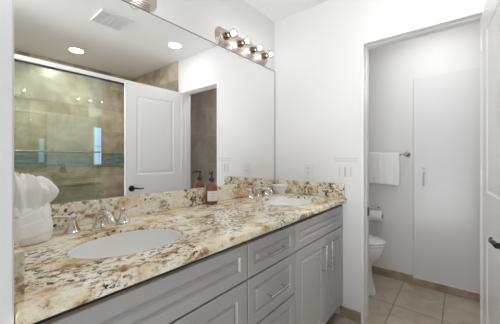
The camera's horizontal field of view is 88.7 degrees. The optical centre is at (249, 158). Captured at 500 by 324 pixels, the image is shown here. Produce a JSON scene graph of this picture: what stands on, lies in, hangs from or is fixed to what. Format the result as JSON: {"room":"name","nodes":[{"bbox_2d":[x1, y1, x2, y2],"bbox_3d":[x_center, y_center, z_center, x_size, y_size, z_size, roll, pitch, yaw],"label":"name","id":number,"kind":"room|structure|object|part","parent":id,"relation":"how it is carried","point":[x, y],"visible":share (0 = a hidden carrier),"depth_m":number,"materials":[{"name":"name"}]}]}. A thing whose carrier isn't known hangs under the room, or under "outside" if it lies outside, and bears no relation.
{"room":"bathroom","nodes":[
{"label":"bathroom","id":0,"kind":"room"},
{"bbox_2d":[0,0,13,323],"bbox_3d":[0.028,-0.021,0.021,2.640,2.443,0.120,0,0,39],"label":"wall","id":1,"kind":"structure","parent":0,"point":[6,6],"depth_m":0.49,"materials":[{"name":"white paint"}]},
{"bbox_2d":[50,0,273,204],"bbox_3d":[-0.114,-0.021,2.025,0.120,2.443,3.039,0,0,39],"label":"wall","id":2,"kind":"structure","parent":0,"point":[199,17],"depth_m":1.81,"materials":[{"name":"white paint"}]},
{"bbox_2d":[125,0,156,11],"bbox_3d":[-0.668,-0.864,1.149,0.131,0.130,0.614,0,0,39],"label":"vanity light","id":3,"kind":"object","parent":2,"relation":"attached to","point":[148,5],"visible":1,"depth_m":1.36,"materials":[{"name":"silver metal"}]},
{"bbox_2d":[14,0,274,203],"bbox_3d":[-0.361,-0.301,1.621,0.008,0.984,1.854,0,0,39],"label":"mirror","id":4,"kind":"object","parent":2,"relation":"attached to","point":[113,98],"visible":0.84,"depth_m":1.29,"materials":[{"name":"silver mirror"}]},
{"bbox_2d":[50,179,274,229],"bbox_3d":[-0.357,0.244,1.616,0.021,0.106,1.816,0,0,39],"label":"backsplash","id":5,"kind":"structure","parent":2,"relation":"attached to","point":[85,211],"depth_m":1.36,"materials":[{"name":"stone"}]},
{"bbox_2d":[215,26,274,65],"bbox_3d":[0.003,-0.864,1.967,0.131,0.130,0.614,0,0,39],"label":"vanity light","id":6,"kind":"object","parent":2,"relation":"attached to","point":[225,38],"visible":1,"depth_m":1.92,"materials":[{"name":"silver metal"}]},
{"bbox_2d":[223,28,237,39],"bbox_3d":[-0.132,-0.864,1.781,0.104,0.061,0.061,0,0,39],"label":"bulb","id":7,"kind":"object","parent":6,"relation":"attached to","point":[226,35],"depth_m":1.79,"materials":[{"name":"white glass"}]},
{"bbox_2d":[238,39,251,47],"bbox_3d":[-0.035,-0.864,1.899,0.104,0.061,0.061,0,0,39],"label":"bulb","id":8,"kind":"object","parent":6,"relation":"attached to","point":[241,43],"depth_m":1.91,"materials":[{"name":"white glass"}]},
{"bbox_2d":[251,46,263,53],"bbox_3d":[0.062,-0.864,2.017,0.104,0.061,0.061,0,0,39],"label":"bulb","id":9,"kind":"object","parent":6,"relation":"attached to","point":[254,49],"depth_m":2.03,"materials":[{"name":"white glass"}]},
{"bbox_2d":[262,50,274,59],"bbox_3d":[0.159,-0.864,2.135,0.104,0.061,0.061,0,0,39],"label":"bulb","id":10,"kind":"object","parent":6,"relation":"attached to","point":[265,55],"depth_m":2.15,"materials":[{"name":"white glass"}]},
{"bbox_2d":[244,0,328,22],"bbox_3d":[0.953,-1.293,1.150,2.880,0.100,3.039,0,0,39],"label":"ceiling","id":11,"kind":"structure","parent":0,"point":[275,10],"depth_m":2.09,"materials":[{"name":"white paint"}]},
{"bbox_2d":[274,0,486,314],"bbox_3d":[1.284,-0.021,1.553,2.640,2.443,0.125,0,0,39],"label":"wall","id":12,"kind":"structure","parent":0,"point":[317,49],"depth_m":1.99,"materials":[{"name":"white paint"}]},
{"bbox_2d":[304,163,311,177],"bbox_3d":[0.483,0.103,2.122,0.072,0.118,0.010,0,0,39],"label":"wall outlet","id":13,"kind":"object","parent":12,"relation":"attached to","point":[307,167],"visible":1,"depth_m":2.12,"materials":[{"name":"white plastic"}]},
{"bbox_2d":[338,164,352,179],"bbox_3d":[0.719,0.103,1.929,0.114,0.118,0.010,0,0,39],"label":"light switch","id":14,"kind":"object","parent":12,"relation":"attached to","point":[345,171],"visible":1,"depth_m":1.93,"materials":[{"name":"white plastic"}]},
{"bbox_2d":[334,157,357,161],"bbox_3d":[0.722,0.011,1.932,0.179,0.040,0.002,0,0,39],"label":"strip","id":15,"kind":"object","parent":12,"relation":"attached to","point":[336,159],"visible":1,"depth_m":1.93,"materials":[{"name":"white plastic"}]},
{"bbox_2d":[340,305,360,323],"bbox_3d":[0.746,1.162,1.906,0.151,0.078,0.012,0,0,39],"label":"baseboard","id":16,"kind":"structure","parent":12,"relation":"attached to","point":[348,313],"depth_m":1.90,"materials":[{"name":"tile"}]},
{"bbox_2d":[361,8,483,323],"bbox_3d":[1.109,0.178,1.697,0.672,2.046,0.133,0,0,39],"label":"trim","id":17,"kind":"structure","parent":12,"relation":"attached to","point":[476,16],"depth_m":1.85,"materials":[{"name":"white paint"}]},
{"bbox_2d":[480,0,499,323],"bbox_3d":[1.148,0.182,1.141,0.150,2.014,0.682,0,0,39],"label":"door","id":18,"kind":"structure","parent":12,"relation":"in","point":[490,40],"depth_m":1.26,"materials":[{"name":"white paint"}]},
{"bbox_3d":[0.966,0.329,0.987,0.063,0.066,0.148,0,0,39],"label":"lever","id":19,"kind":"part","parent":18,"relation":"part of","materials":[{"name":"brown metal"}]},
{"bbox_2d":[325,273,479,323],"bbox_3d":[0.921,1.251,1.111,2.880,0.100,3.140,0,0,39],"label":"floor","id":20,"kind":"structure","parent":0,"point":[395,301],"depth_m":2.06,"materials":[{"name":"tile"}]},
{"bbox_2d":[14,242,246,323],"bbox_3d":[-0.467,0.767,0.976,0.661,0.868,0.726,0,0,39],"label":"base cabinet","id":21,"kind":"object","parent":20,"relation":"on","point":[210,289],"visible":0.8,"depth_m":0.83,"materials":[{"name":"grey wood"}]},
{"bbox_2d":[14,179,346,323],"bbox_3d":[-0.112,0.262,1.415,0.655,0.141,1.857,0,0,39],"label":"countertop","id":22,"kind":"structure","parent":21,"relation":"on","point":[48,282],"depth_m":1.01,"materials":[{"name":"stone"}]},
{"bbox_2d":[14,173,58,246],"bbox_3d":[-0.794,0.171,0.913,0.152,0.251,0.166,0,0,39],"label":"rolled towel","id":23,"kind":"object","parent":22,"relation":"on","point":[33,223],"visible":0.73,"depth_m":0.88,"materials":[{"name":"white fabric"}]},
{"bbox_2d":[52,204,136,233],"bbox_3d":[-0.611,0.256,1.074,0.169,0.082,0.329,0,0,39],"label":"faucet","id":24,"kind":"object","parent":22,"relation":"on","point":[72,228],"visible":1,"depth_m":1.05,"materials":[{"name":"silver metal"}]},
{"bbox_3d":[-0.736,0.232,1.001,0.017,0.022,0.058,0,0,41],"label":"lever","id":25,"kind":"part","parent":24,"relation":"part of","materials":[{"name":"silver metal"}]},
{"bbox_3d":[-0.712,0.260,1.027,0.058,0.074,0.058,0,0,39],"label":"handle","id":26,"kind":"part","parent":24,"relation":"part of","materials":[{"name":"silver metal"}]},
{"bbox_3d":[-0.609,0.256,1.072,0.162,0.082,0.058,0,0,39],"label":"spout","id":27,"kind":"part","parent":24,"relation":"part of","materials":[{"name":"silver metal"}]},
{"bbox_3d":[-0.585,0.260,1.182,0.058,0.074,0.058,0,0,39],"label":"handle","id":28,"kind":"part","parent":24,"relation":"part of","materials":[{"name":"silver metal"}]},
{"bbox_2d":[67,229,181,258],"bbox_3d":[-0.441,0.398,0.947,0.366,0.172,0.452,0,0,39],"label":"basin","id":29,"kind":"object","parent":22,"relation":"in","point":[132,242],"visible":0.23,"depth_m":1.07,"materials":[{"name":"white ceramic"}]},
{"bbox_2d":[206,171,216,204],"bbox_3d":[-0.248,0.190,1.660,0.074,0.213,0.076,0,0,-34],"label":"soap bottle","id":30,"kind":"object","parent":22,"relation":"on","point":[211,187],"visible":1,"depth_m":1.63,"materials":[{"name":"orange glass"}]},
{"bbox_2d":[244,185,272,198],"bbox_3d":[0.105,0.256,1.948,0.169,0.082,0.329,0,0,39],"label":"faucet","id":31,"kind":"object","parent":22,"relation":"on","point":[265,189],"visible":1,"depth_m":1.94,"materials":[{"name":"silver metal"}]},
{"bbox_3d":[0.004,0.260,1.901,0.058,0.074,0.058,0,0,39],"label":"handle","id":32,"kind":"part","parent":31,"relation":"part of","materials":[{"name":"silver metal"}]},
{"bbox_3d":[0.108,0.256,1.945,0.162,0.082,0.058,0,0,39],"label":"spout","id":33,"kind":"part","parent":31,"relation":"part of","materials":[{"name":"silver metal"}]},
{"bbox_3d":[0.131,0.260,2.056,0.058,0.074,0.058,0,0,39],"label":"handle","id":34,"kind":"part","parent":31,"relation":"part of","materials":[{"name":"silver metal"}]},
{"bbox_2d":[272,184,287,193],"bbox_3d":[0.257,0.261,2.187,0.147,0.070,0.147,0,0,39],"label":"soap dish","id":35,"kind":"object","parent":22,"relation":"on","point":[278,188],"visible":1,"depth_m":2.14,"materials":[{"name":"white ceramic"}]},
{"bbox_2d":[263,198,311,205],"bbox_3d":[0.271,0.398,1.812,0.380,0.172,0.480,0,0,39],"label":"basin","id":36,"kind":"object","parent":22,"relation":"in","point":[283,201],"visible":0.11,"depth_m":1.98,"materials":[{"name":"white ceramic"}]},
{"bbox_3d":[-0.133,0.804,0.936,0.019,0.582,0.358,0,0,39],"label":"cabinet door","id":37,"kind":"part","parent":21,"relation":"part of","materials":[{"name":"grey wood"}]},
{"bbox_2d":[244,223,294,323],"bbox_3d":[-0.109,0.767,1.412,0.661,0.868,0.398,0,0,39],"label":"base cabinet","id":38,"kind":"object","parent":20,"relation":"on","point":[270,280],"visible":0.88,"depth_m":1.21,"materials":[{"name":"grey wood"}]},
{"bbox_3d":[0.111,0.432,1.232,0.019,0.146,0.392,0,0,39],"label":"drawer","id":39,"kind":"part","parent":38,"relation":"part of","materials":[{"name":"grey wood"}]},
{"bbox_3d":[0.111,0.619,1.232,0.019,0.211,0.392,0,0,39],"label":"drawer","id":40,"kind":"part","parent":38,"relation":"part of","materials":[{"name":"grey wood"}]},
{"bbox_3d":[0.111,0.913,1.232,0.019,0.362,0.392,0,0,39],"label":"drawer","id":41,"kind":"part","parent":38,"relation":"part of","materials":[{"name":"grey wood"}]},
{"bbox_3d":[0.132,0.627,1.214,0.037,0.010,0.156,0,0,39],"label":"bar handle","id":42,"kind":"part","parent":38,"relation":"part of","materials":[{"name":"silver metal"}]},
{"bbox_3d":[0.132,0.437,1.214,0.037,0.010,0.156,0,0,39],"label":"bar handle","id":43,"kind":"part","parent":38,"relation":"part of","materials":[{"name":"silver metal"}]},
{"bbox_2d":[292,205,342,323],"bbox_3d":[0.249,0.767,1.849,0.661,0.868,0.727,0,0,39],"label":"base cabinet","id":44,"kind":"object","parent":20,"relation":"on","point":[318,252],"visible":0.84,"depth_m":1.63,"materials":[{"name":"grey wood"}]},
{"bbox_3d":[0.363,0.804,1.540,0.019,0.582,0.389,0,0,39],"label":"cabinet door","id":45,"kind":"part","parent":44,"relation":"part of","materials":[{"name":"grey wood"}]},
{"bbox_3d":[0.480,0.646,1.638,0.037,0.186,0.010,0,0,39],"label":"bar handle","id":46,"kind":"part","parent":44,"relation":"part of","materials":[{"name":"silver metal"}]},
{"bbox_3d":[0.538,0.646,1.710,0.037,0.186,0.010,0,0,39],"label":"bar handle","id":47,"kind":"part","parent":44,"relation":"part of","materials":[{"name":"silver metal"}]},
{"bbox_3d":[0.593,0.804,1.820,0.019,0.582,0.329,0,0,39],"label":"cabinet door","id":48,"kind":"part","parent":44,"relation":"part of","materials":[{"name":"grey wood"}]},
{"bbox_2d":[369,235,385,294],"bbox_3d":[0.859,0.808,2.467,0.812,0.784,0.440,0,0,39],"label":"toilet","id":49,"kind":"object","parent":20,"relation":"on","point":[377,245],"visible":0.19,"depth_m":2.21,"materials":[{"name":"white ceramic"}]},
{"bbox_3d":[0.942,0.756,2.399,0.598,0.018,0.378,0,0,39],"label":"seat","id":50,"kind":"part","parent":49,"relation":"part of","materials":[{"name":"white ceramic"}]},
{"bbox_3d":[0.942,0.730,2.399,0.598,0.026,0.378,0,0,39],"label":"lid","id":51,"kind":"part","parent":49,"relation":"part of","materials":[{"name":"white ceramic"}]},
{"bbox_2d":[369,22,479,275],"bbox_3d":[1.446,-0.021,2.633,1.520,2.443,0.120,0,0,39],"label":"wall","id":52,"kind":"structure","parent":0,"point":[393,68],"depth_m":2.52,"materials":[{"name":"white paint"}]},
{"bbox_2d":[372,265,412,283],"bbox_3d":[1.190,1.162,2.756,0.967,0.078,0.014,0,0,39],"label":"baseboard","id":53,"kind":"structure","parent":52,"relation":"attached to","point":[389,273],"depth_m":2.56,"materials":[{"name":"tile"}]},
{"bbox_2d":[399,152,409,156],"bbox_3d":[1.348,-0.037,2.587,0.461,0.053,0.074,0,0,39],"label":"towel rack","id":54,"kind":"object","parent":52,"relation":"attached to","point":[406,154],"visible":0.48,"depth_m":2.47,"materials":[{"name":"silver metal"}]},
{"bbox_2d":[369,152,399,184],"bbox_3d":[1.328,0.097,2.571,0.307,0.323,0.060,0,0,39],"label":"bath towel","id":55,"kind":"object","parent":54,"relation":"hanging from","point":[384,168],"visible":0.94,"depth_m":2.54,"materials":[{"name":"white fabric"}]},
{"bbox_2d":[413,67,479,301],"bbox_3d":[1.758,0.220,2.263,0.536,1.962,0.056,0,0,39],"label":"door","id":56,"kind":"structure","parent":52,"relation":"in","point":[446,105],"depth_m":2.27,"materials":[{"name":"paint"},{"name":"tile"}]},
{"bbox_3d":[1.304,0.531,2.622,0.153,0.118,0.076,0,0,39],"label":"paper holder","id":57,"kind":"object","parent":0,"visible":0},
{"bbox_2d":[370,210,382,221],"bbox_3d":[1.285,0.586,2.594,0.104,0.108,0.108,0,0,39],"label":"toilet paper roll","id":58,"kind":"object","parent":57,"relation":"on","point":[375,215],"visible":1,"depth_m":2.56,"materials":[{"name":"white paper"}]}
]}

